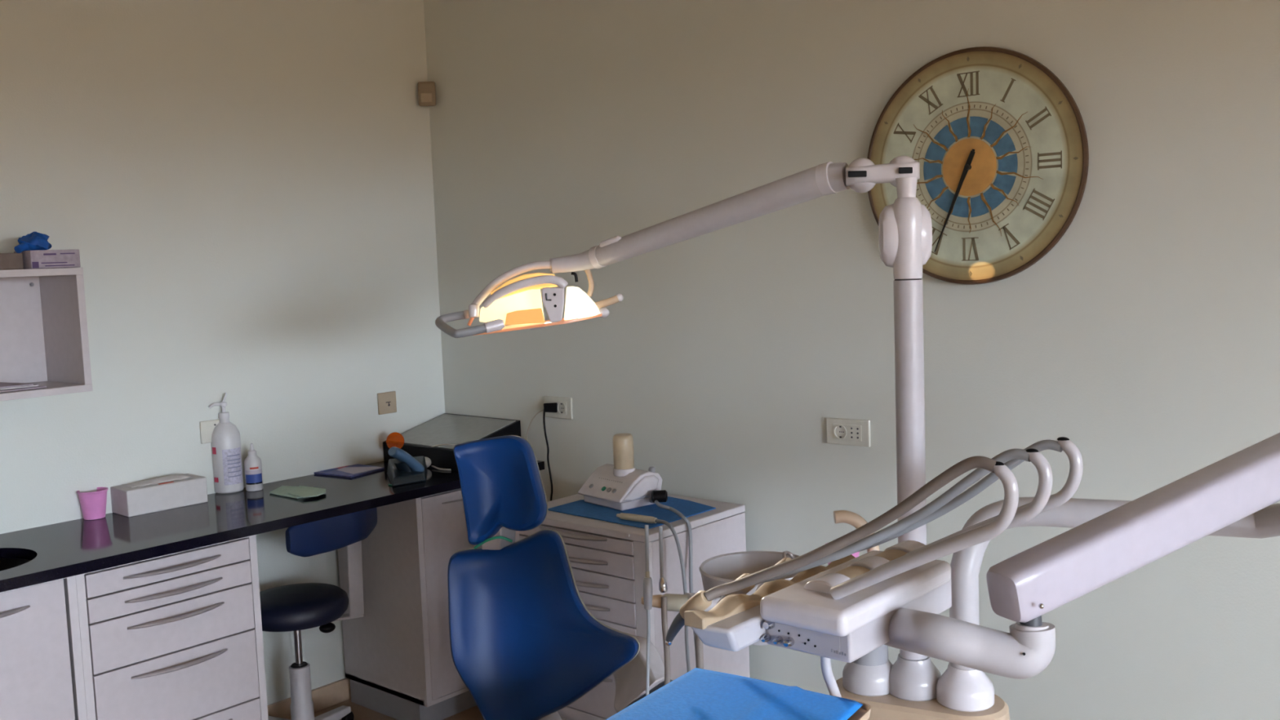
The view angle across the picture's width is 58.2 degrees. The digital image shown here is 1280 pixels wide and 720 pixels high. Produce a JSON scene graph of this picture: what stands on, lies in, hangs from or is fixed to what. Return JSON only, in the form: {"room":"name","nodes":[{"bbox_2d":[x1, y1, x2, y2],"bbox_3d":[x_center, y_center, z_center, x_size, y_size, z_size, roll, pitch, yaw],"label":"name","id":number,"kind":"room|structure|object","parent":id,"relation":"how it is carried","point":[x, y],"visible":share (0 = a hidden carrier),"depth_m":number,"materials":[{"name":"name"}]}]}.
{"room":"dental clinic","nodes":[
{"label":"dental clinic","id":0,"kind":"room"},
{"bbox_2d":[0,0,444,705],"bbox_3d":[-2.320,-0.050,2.914,0.120,2.950,4.740,2,7,41],"label":"wall","id":1,"kind":"structure","parent":0,"point":[242,189],"depth_m":3.87,"materials":[{"name":"white paint"}]},
{"bbox_2d":[0,267,93,400],"bbox_3d":[-1.873,-0.063,3.130,0.270,0.352,0.613,2,7,41],"label":"wall shelf","id":2,"kind":"object","parent":1,"relation":"attached to","point":[44,341],"visible":1,"depth_m":3.35,"materials":[{"name":"white paint"}]},
{"bbox_2d":[0,253,23,270],"bbox_3d":[-1.895,-0.261,3.118,0.160,0.045,0.362,2,7,41],"label":"box","id":3,"kind":"object","parent":2,"relation":"on","point":[7,260],"visible":0.93,"depth_m":3.18,"materials":[{"name":"brown cardboard"}]},
{"bbox_2d":[0,386,46,392],"bbox_3d":[-1.860,0.091,3.128,0.180,0.004,0.400,2,7,41],"label":"booklet","id":4,"kind":"object","parent":2,"relation":"on","point":[34,387],"visible":0.46,"depth_m":3.17,"materials":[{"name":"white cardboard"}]},
{"bbox_2d":[0,384,38,390],"bbox_3d":[-1.871,0.086,3.127,0.165,0.004,0.385,2,7,41],"label":"booklet","id":5,"kind":"object","parent":4,"relation":"on","point":[33,385],"visible":0.46,"depth_m":3.18,"materials":[{"name":"white paper"}]},
{"bbox_2d":[0,382,33,388],"bbox_3d":[-1.874,0.082,3.120,0.170,0.004,0.370,2,7,41],"label":"booklet","id":6,"kind":"object","parent":5,"relation":"on","point":[2,384],"visible":1,"depth_m":3.19,"materials":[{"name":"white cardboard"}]},
{"bbox_2d":[13,249,80,269],"bbox_3d":[-1.684,-0.286,3.269,0.116,0.051,0.134,2,7,41],"label":"glove box","id":7,"kind":"object","parent":2,"relation":"on","point":[38,259],"visible":0.88,"depth_m":3.22,"materials":[{"name":"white cardboard"}]},
{"bbox_2d":[13,231,51,253],"bbox_3d":[-1.717,-0.331,3.241,0.062,0.061,0.112,1,6,31],"label":"glove","id":8,"kind":"object","parent":7,"relation":"in","point":[34,241],"visible":0.94,"depth_m":3.23,"materials":[{"name":"blue rubber"}]},
{"bbox_2d":[199,418,219,444],"bbox_3d":[-1.428,0.238,3.850,0.011,0.075,0.090,2,7,41],"label":"wall socket","id":9,"kind":"object","parent":1,"relation":"attached to","point":[206,428],"visible":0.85,"depth_m":3.83,"materials":[{"name":"plastic"}]},
{"bbox_2d":[267,677,351,719],"bbox_3d":[-2.216,1.380,2.998,0.013,0.080,4.500,2,7,41],"label":"baseboard","id":10,"kind":"structure","parent":1,"relation":"attached to","point":[331,694],"depth_m":4.20,"materials":[{"name":"beige plastic"}]},
{"bbox_2d":[377,391,396,414],"bbox_3d":[-0.963,0.163,4.380,0.010,0.082,0.082,2,7,41],"label":"wall plate","id":11,"kind":"object","parent":1,"relation":"attached to","point":[387,403],"visible":1,"depth_m":4.37,"materials":[{"name":"beige plastic"}]},
{"bbox_2d":[314,698,484,719],"bbox_3d":[0.794,1.604,0.383,8.300,0.120,4.800,2,7,41],"label":"floor","id":12,"kind":"structure","parent":0,"point":[360,713],"depth_m":4.12,"materials":[{"name":"tile"}]},
{"bbox_2d":[0,575,87,719],"bbox_3d":[-1.835,0.989,3.004,0.527,0.830,0.582,2,7,41],"label":"base cabinet","id":13,"kind":"object","parent":12,"relation":"on","point":[42,677],"visible":0.81,"depth_m":2.98,"materials":[{"name":"white laminate"}]},
{"bbox_2d":[0,460,544,592],"bbox_3d":[-1.318,0.485,3.569,0.559,0.030,2.299,2,7,41],"label":"countertop","id":14,"kind":"structure","parent":13,"relation":"on","point":[56,551],"depth_m":3.41,"materials":[{"name":"black stone"}]},
{"bbox_2d":[0,558,31,571],"bbox_3d":[-1.766,0.635,3.033,0.350,0.140,0.350,2,7,41],"label":"sink basin","id":15,"kind":"object","parent":14,"relation":"in","point":[5,563],"visible":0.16,"depth_m":3.20,"materials":[{"name":"black plastic"}]},
{"bbox_2d":[76,486,108,519],"bbox_3d":[-1.679,0.442,3.535,0.088,0.087,0.088,2,7,41],"label":"plastic cup","id":16,"kind":"object","parent":14,"relation":"on","point":[93,504],"visible":1,"depth_m":3.51,"materials":[{"name":"pink plastic"}]},
{"bbox_2d":[110,473,208,516],"bbox_3d":[-1.533,0.421,3.665,0.134,0.096,0.260,2,7,41],"label":"tissue box","id":17,"kind":"object","parent":14,"relation":"on","point":[175,491],"visible":1,"depth_m":3.61,"materials":[{"name":"white cardboard"}]},
{"bbox_2d":[208,392,244,493],"bbox_3d":[-1.395,0.277,3.873,0.095,0.335,0.096,2,7,41],"label":"dispenser bottle","id":18,"kind":"object","parent":14,"relation":"on","point":[226,451],"visible":1,"depth_m":3.84,"materials":[{"name":"white plastic"}]},
{"bbox_2d":[244,443,262,491],"bbox_3d":[-1.308,0.360,3.888,0.057,0.159,0.057,2,7,41],"label":"bottle","id":19,"kind":"object","parent":14,"relation":"on","point":[252,463],"visible":1,"depth_m":3.87,"materials":[{"name":"white plastic"}]},
{"bbox_2d":[269,485,312,498],"bbox_3d":[-1.149,0.436,3.833,0.226,0.005,0.133,2,7,41],"label":"pouch","id":20,"kind":"object","parent":14,"relation":"on","point":[283,491],"visible":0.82,"depth_m":3.82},
{"bbox_2d":[288,485,325,497],"bbox_3d":[-1.103,0.433,3.791,0.200,0.004,0.116,2,7,41],"label":"pouch","id":21,"kind":"object","parent":20,"relation":"on","point":[303,491],"visible":1,"depth_m":3.77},
{"bbox_2d":[314,464,384,477],"bbox_3d":[-1.058,0.400,4.190,0.218,0.007,0.190,1,6,32],"label":"magazine","id":22,"kind":"object","parent":14,"relation":"on","point":[354,470],"visible":0.93,"depth_m":4.16,"materials":[{"name":"blue paper"}]},
{"bbox_2d":[321,467,337,471],"bbox_3d":[-1.133,0.400,4.194,0.045,0.001,0.079,1,6,33],"label":"print","id":23,"kind":"object","parent":22,"relation":"on","point":[335,468],"depth_m":4.18},
{"bbox_2d":[337,466,381,474],"bbox_3d":[-1.030,0.397,4.188,0.146,0.001,0.135,2,7,41],"label":"print","id":24,"kind":"object","parent":22,"relation":"on","point":[343,470],"depth_m":4.16},
{"bbox_2d":[386,431,404,458],"bbox_3d":[-0.909,0.330,4.276,0.068,0.121,0.020,-2,5,3],"label":"shield","id":25,"kind":"object","parent":14,"relation":"on","point":[396,439],"visible":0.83,"depth_m":4.28,"materials":[{"name":"orange plastic"}]},
{"bbox_2d":[386,444,456,486],"bbox_3d":[-0.787,0.341,4.085,0.347,0.124,0.409,2,7,41],"label":"telephone","id":26,"kind":"object","parent":14,"relation":"on","point":[405,468],"visible":0.91,"depth_m":3.94,"materials":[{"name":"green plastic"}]},
{"bbox_2d":[424,456,431,467],"bbox_3d":[-0.789,0.373,4.183,0.054,0.043,0.065,2,7,41],"label":"charger","id":27,"kind":"object","parent":14,"relation":"on","point":[428,460],"visible":0.38,"depth_m":4.17,"materials":[{"name":"white plastic"}]},
{"bbox_2d":[431,465,451,470],"bbox_3d":[-0.665,0.384,4.175,0.252,0.014,0.118,-2,5,2],"label":"cable","id":28,"kind":"object","parent":14,"relation":"on","point":[437,468],"visible":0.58,"depth_m":4.13,"materials":[{"name":"white plastic"}]},
{"bbox_2d":[382,413,520,471],"bbox_3d":[-0.711,0.305,4.342,0.442,0.145,0.306,2,7,41],"label":"box","id":29,"kind":"object","parent":14,"relation":"on","point":[446,428],"visible":0.64,"depth_m":4.29,"materials":[{"name":"black plastic"}]},
{"bbox_2d":[75,534,268,719],"bbox_3d":[-1.471,0.938,3.418,0.527,0.830,0.525,2,7,41],"label":"base cabinet","id":30,"kind":"object","parent":12,"relation":"on","point":[176,636],"visible":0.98,"depth_m":3.25,"materials":[{"name":"white laminate"}]},
{"bbox_2d":[259,507,377,719],"bbox_3d":[-1.103,0.894,3.777,0.484,0.826,0.509,-2,5,3],"label":"stool","id":31,"kind":"object","parent":12,"relation":"on","point":[295,607],"visible":0.8,"depth_m":3.76,"materials":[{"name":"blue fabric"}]},
{"bbox_2d":[337,488,481,719],"bbox_3d":[-0.735,0.835,4.268,0.512,0.830,0.544,2,7,41],"label":"base cabinet","id":32,"kind":"object","parent":12,"relation":"on","point":[399,664],"visible":0.36,"depth_m":4.00,"materials":[{"name":"white paint"}]},
{"bbox_2d":[447,435,673,719],"bbox_3d":[-0.011,0.799,2.540,0.533,1.156,1.309,-4,6,-24],"label":"dental chair","id":33,"kind":"object","parent":12,"relation":"on","point":[525,642],"visible":0.95,"depth_m":2.93,"materials":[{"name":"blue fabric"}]},
{"bbox_2d":[515,493,750,719],"bbox_3d":[-0.040,0.873,3.626,0.577,0.818,0.507,2,7,41],"label":"base cabinet","id":34,"kind":"object","parent":12,"relation":"on","point":[607,560],"visible":0.29,"depth_m":3.38,"materials":[{"name":"laminate"}]},
{"bbox_2d":[547,496,715,528],"bbox_3d":[-0.021,0.462,3.592,0.447,0.003,0.370,2,7,41],"label":"cloth","id":35,"kind":"object","parent":34,"relation":"on","point":[580,508],"visible":0.61,"depth_m":3.54,"materials":[{"name":"blue fabric"}]},
{"bbox_2d":[577,433,696,663],"bbox_3d":[0.038,0.663,3.573,0.175,0.846,0.516,-6,7,-39],"label":"dental scaler","id":36,"kind":"object","parent":35,"relation":"on","point":[620,486],"visible":0.92,"depth_m":3.61,"materials":[{"name":"white plastic"}]},
{"bbox_2d":[613,433,634,469],"bbox_3d":[-0.052,0.289,3.643,0.066,0.106,0.066,2,7,41],"label":"water bottle","id":37,"kind":"object","parent":36,"relation":"on","point":[623,443],"depth_m":3.62,"materials":[{"name":"beige plastic"}]},
{"bbox_2d":[651,489,667,502],"bbox_3d":[0.060,0.423,3.570,0.050,0.038,0.037,-2,5,-1],"label":"plug","id":38,"kind":"object","parent":36,"relation":"attached to","point":[661,495],"visible":1,"depth_m":3.55,"materials":[{"name":"black plastic"}]},
{"bbox_2d":[616,512,690,671],"bbox_3d":[0.050,0.758,3.367,0.046,0.600,0.298,-6,7,-39],"label":"scaler handpiece","id":39,"kind":"object","parent":35,"relation":"on","point":[629,517],"visible":0.83,"depth_m":3.26,"materials":[{"name":"beige plastic"}]},
{"bbox_2d":[699,510,1009,719],"bbox_3d":[0.461,0.841,2.492,0.645,1.047,0.250,-1,5,13],"label":"dental spittoon unit","id":40,"kind":"object","parent":12,"relation":"on","point":[905,689],"visible":0.5,"depth_m":2.41,"materials":[{"name":"beige plastic"}]},
{"bbox_2d":[641,592,720,669],"bbox_3d":[0.251,0.634,2.446,0.510,0.337,0.096,-4,5,-16],"label":"holder","id":41,"kind":"object","parent":40,"relation":"attached to","point":[674,602],"visible":0.32,"depth_m":2.35,"materials":[{"name":"beige plastic"}]},
{"bbox_2d":[643,524,652,696],"bbox_3d":[0.029,0.636,2.380,0.025,0.606,0.078,0,5,19],"label":"saliva ejector","id":42,"kind":"object","parent":41,"relation":"attached to","point":[647,581],"visible":0.94,"depth_m":2.33,"materials":[{"name":"grey plastic"}]},
{"bbox_2d":[658,526,670,684],"bbox_3d":[0.065,0.638,2.383,0.019,0.605,0.082,0,6,24],"label":"wand","id":43,"kind":"object","parent":41,"relation":"attached to","point":[663,588],"visible":0.81,"depth_m":2.34,"materials":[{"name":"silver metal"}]},
{"bbox_2d":[435,155,932,660],"bbox_3d":[0.085,0.085,2.756,1.263,1.064,0.319,0,6,25],"label":"lamp","id":44,"kind":"object","parent":40,"relation":"on","point":[904,225],"visible":1,"depth_m":2.56,"materials":[{"name":"metal"}]},
{"bbox_2d":[484,319,505,333],"bbox_3d":[-0.357,-0.084,2.827,0.052,0.033,0.027,-4,5,-16],"label":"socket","id":45,"kind":"object","parent":44,"relation":"attached to","point":[494,326],"depth_m":2.82,"materials":[{"name":"white plastic"}]},
{"bbox_2d":[699,551,799,644],"bbox_3d":[0.257,0.527,2.507,0.250,0.163,0.250,2,7,41],"label":"bowl","id":46,"kind":"object","parent":40,"relation":"on","point":[722,569],"depth_m":2.60,"materials":[{"name":"beige ceramic"}]},
{"bbox_2d":[825,542,859,564],"bbox_3d":[0.427,0.424,2.421,0.076,0.067,0.076,2,7,41],"label":"cup","id":47,"kind":"object","parent":40,"relation":"on","point":[855,554],"visible":0.02,"depth_m":2.40,"materials":[{"name":"pink plastic"}]},
{"bbox_2d":[684,432,1279,697],"bbox_3d":[0.685,0.388,1.951,0.747,0.568,1.017,2,7,41],"label":"dental instrument unit","id":48,"kind":"object","parent":40,"relation":"on","point":[844,610],"visible":1,"depth_m":1.79,"materials":[{"name":"plastic"}]},
{"bbox_2d":[691,604,765,651],"bbox_3d":[0.247,0.415,1.952,0.076,0.045,0.429,2,7,41],"label":"shelf","id":49,"kind":"object","parent":48,"relation":"attached to","point":[733,628],"depth_m":1.81,"materials":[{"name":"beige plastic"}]},
{"bbox_2d":[665,456,995,645],"bbox_3d":[0.276,0.303,1.762,0.542,0.345,0.064,1,6,28],"label":"dental handpiece","id":50,"kind":"object","parent":48,"relation":"attached to","point":[701,600],"visible":0.98,"depth_m":1.76,"materials":[{"name":"beige plastic"}]},
{"bbox_2d":[829,694,871,719],"bbox_3d":[0.140,0.552,1.731,0.329,0.018,0.324,1,6,32],"label":"tray","id":51,"kind":"object","parent":48,"relation":"attached to","point":[863,713],"visible":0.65,"depth_m":1.76,"materials":[{"name":"beige plastic"}]},
{"bbox_2d":[605,667,862,719],"bbox_3d":[0.132,0.540,1.737,0.317,0.010,0.313,1,6,32],"label":"paper napkin","id":52,"kind":"object","parent":51,"relation":"on","point":[698,694],"visible":1,"depth_m":1.79,"materials":[{"name":"blue paper"}]},
{"bbox_2d":[715,448,1030,604],"bbox_3d":[0.354,0.295,1.852,0.541,0.338,0.063,1,6,28],"label":"dental handpiece","id":53,"kind":"object","parent":48,"relation":"attached to","point":[1005,456],"visible":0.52,"depth_m":1.83,"materials":[{"name":"beige plastic"}]},
{"bbox_2d":[754,440,1062,592],"bbox_3d":[0.433,0.286,1.942,0.541,0.334,0.063,1,6,28],"label":"dental handpiece","id":54,"kind":"object","parent":48,"relation":"attached to","point":[1042,445],"visible":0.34,"depth_m":1.89,"materials":[{"name":"beige plastic"}]},
{"bbox_2d":[423,0,1279,719],"bbox_3d":[2.255,-0.135,1.974,8.000,2.950,0.120,2,7,41],"label":"wall","id":55,"kind":"structure","parent":0,"point":[1146,339],"depth_m":3.30,"materials":[{"name":"white paint"}]},
{"bbox_2d":[417,81,435,106],"bbox_3d":[-0.823,-1.027,4.448,0.066,0.096,0.072,-2,5,-4],"label":"sensor","id":56,"kind":"object","parent":55,"relation":"attached to","point":[426,90],"visible":1,"depth_m":4.42,"materials":[{"name":"plastic"}]},
{"bbox_2d":[542,402,557,501],"bbox_3d":[-0.313,1.040,4.256,0.132,1.786,0.035,2,7,41],"label":"plug","id":57,"kind":"object","parent":55,"relation":"attached to","point":[548,407],"visible":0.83,"depth_m":4.18,"materials":[{"name":"black plastic"}]},
{"bbox_2d":[525,409,543,439],"bbox_3d":[-0.390,0.289,4.241,0.113,0.222,0.004,2,7,41],"label":"cable","id":58,"kind":"object","parent":57,"relation":"hanging from","point":[542,410],"visible":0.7,"depth_m":4.25,"materials":[{"name":"grey plastic"}]},
{"bbox_2d":[543,395,573,419],"bbox_3d":[-0.297,0.172,4.162,0.140,0.078,0.014,2,7,41],"label":"wall socket","id":59,"kind":"object","parent":55,"relation":"attached to","point":[565,410],"visible":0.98,"depth_m":4.14,"materials":[{"name":"plastic"}]},
{"bbox_2d":[557,402,565,413],"bbox_3d":[-0.282,0.173,4.142,0.043,0.043,0.004,2,7,41],"label":"outlet","id":60,"kind":"object","parent":59,"relation":"attached to","point":[561,406],"depth_m":4.14,"materials":[{"name":"plastic"}]},
{"bbox_2d":[826,417,871,447],"bbox_3d":[0.609,0.212,3.371,0.145,0.078,0.014,2,7,41],"label":"wall socket","id":61,"kind":"object","parent":55,"relation":"attached to","point":[850,432],"visible":1,"depth_m":3.37,"materials":[{"name":"plastic"}]},
{"bbox_2d":[833,424,846,439],"bbox_3d":[0.589,0.211,3.382,0.043,0.043,0.004,2,7,41],"label":"outlet","id":62,"kind":"object","parent":61,"relation":"attached to","point":[839,430],"depth_m":3.38,"materials":[{"name":"plastic"}]},
{"bbox_2d":[867,46,1088,284],"bbox_3d":[0.870,-0.508,3.031,0.618,0.618,0.047,2,7,41],"label":"wall clock","id":63,"kind":"object","parent":55,"relation":"attached to","point":[999,143],"visible":0.93,"depth_m":2.99,"materials":[{"name":"paint"}]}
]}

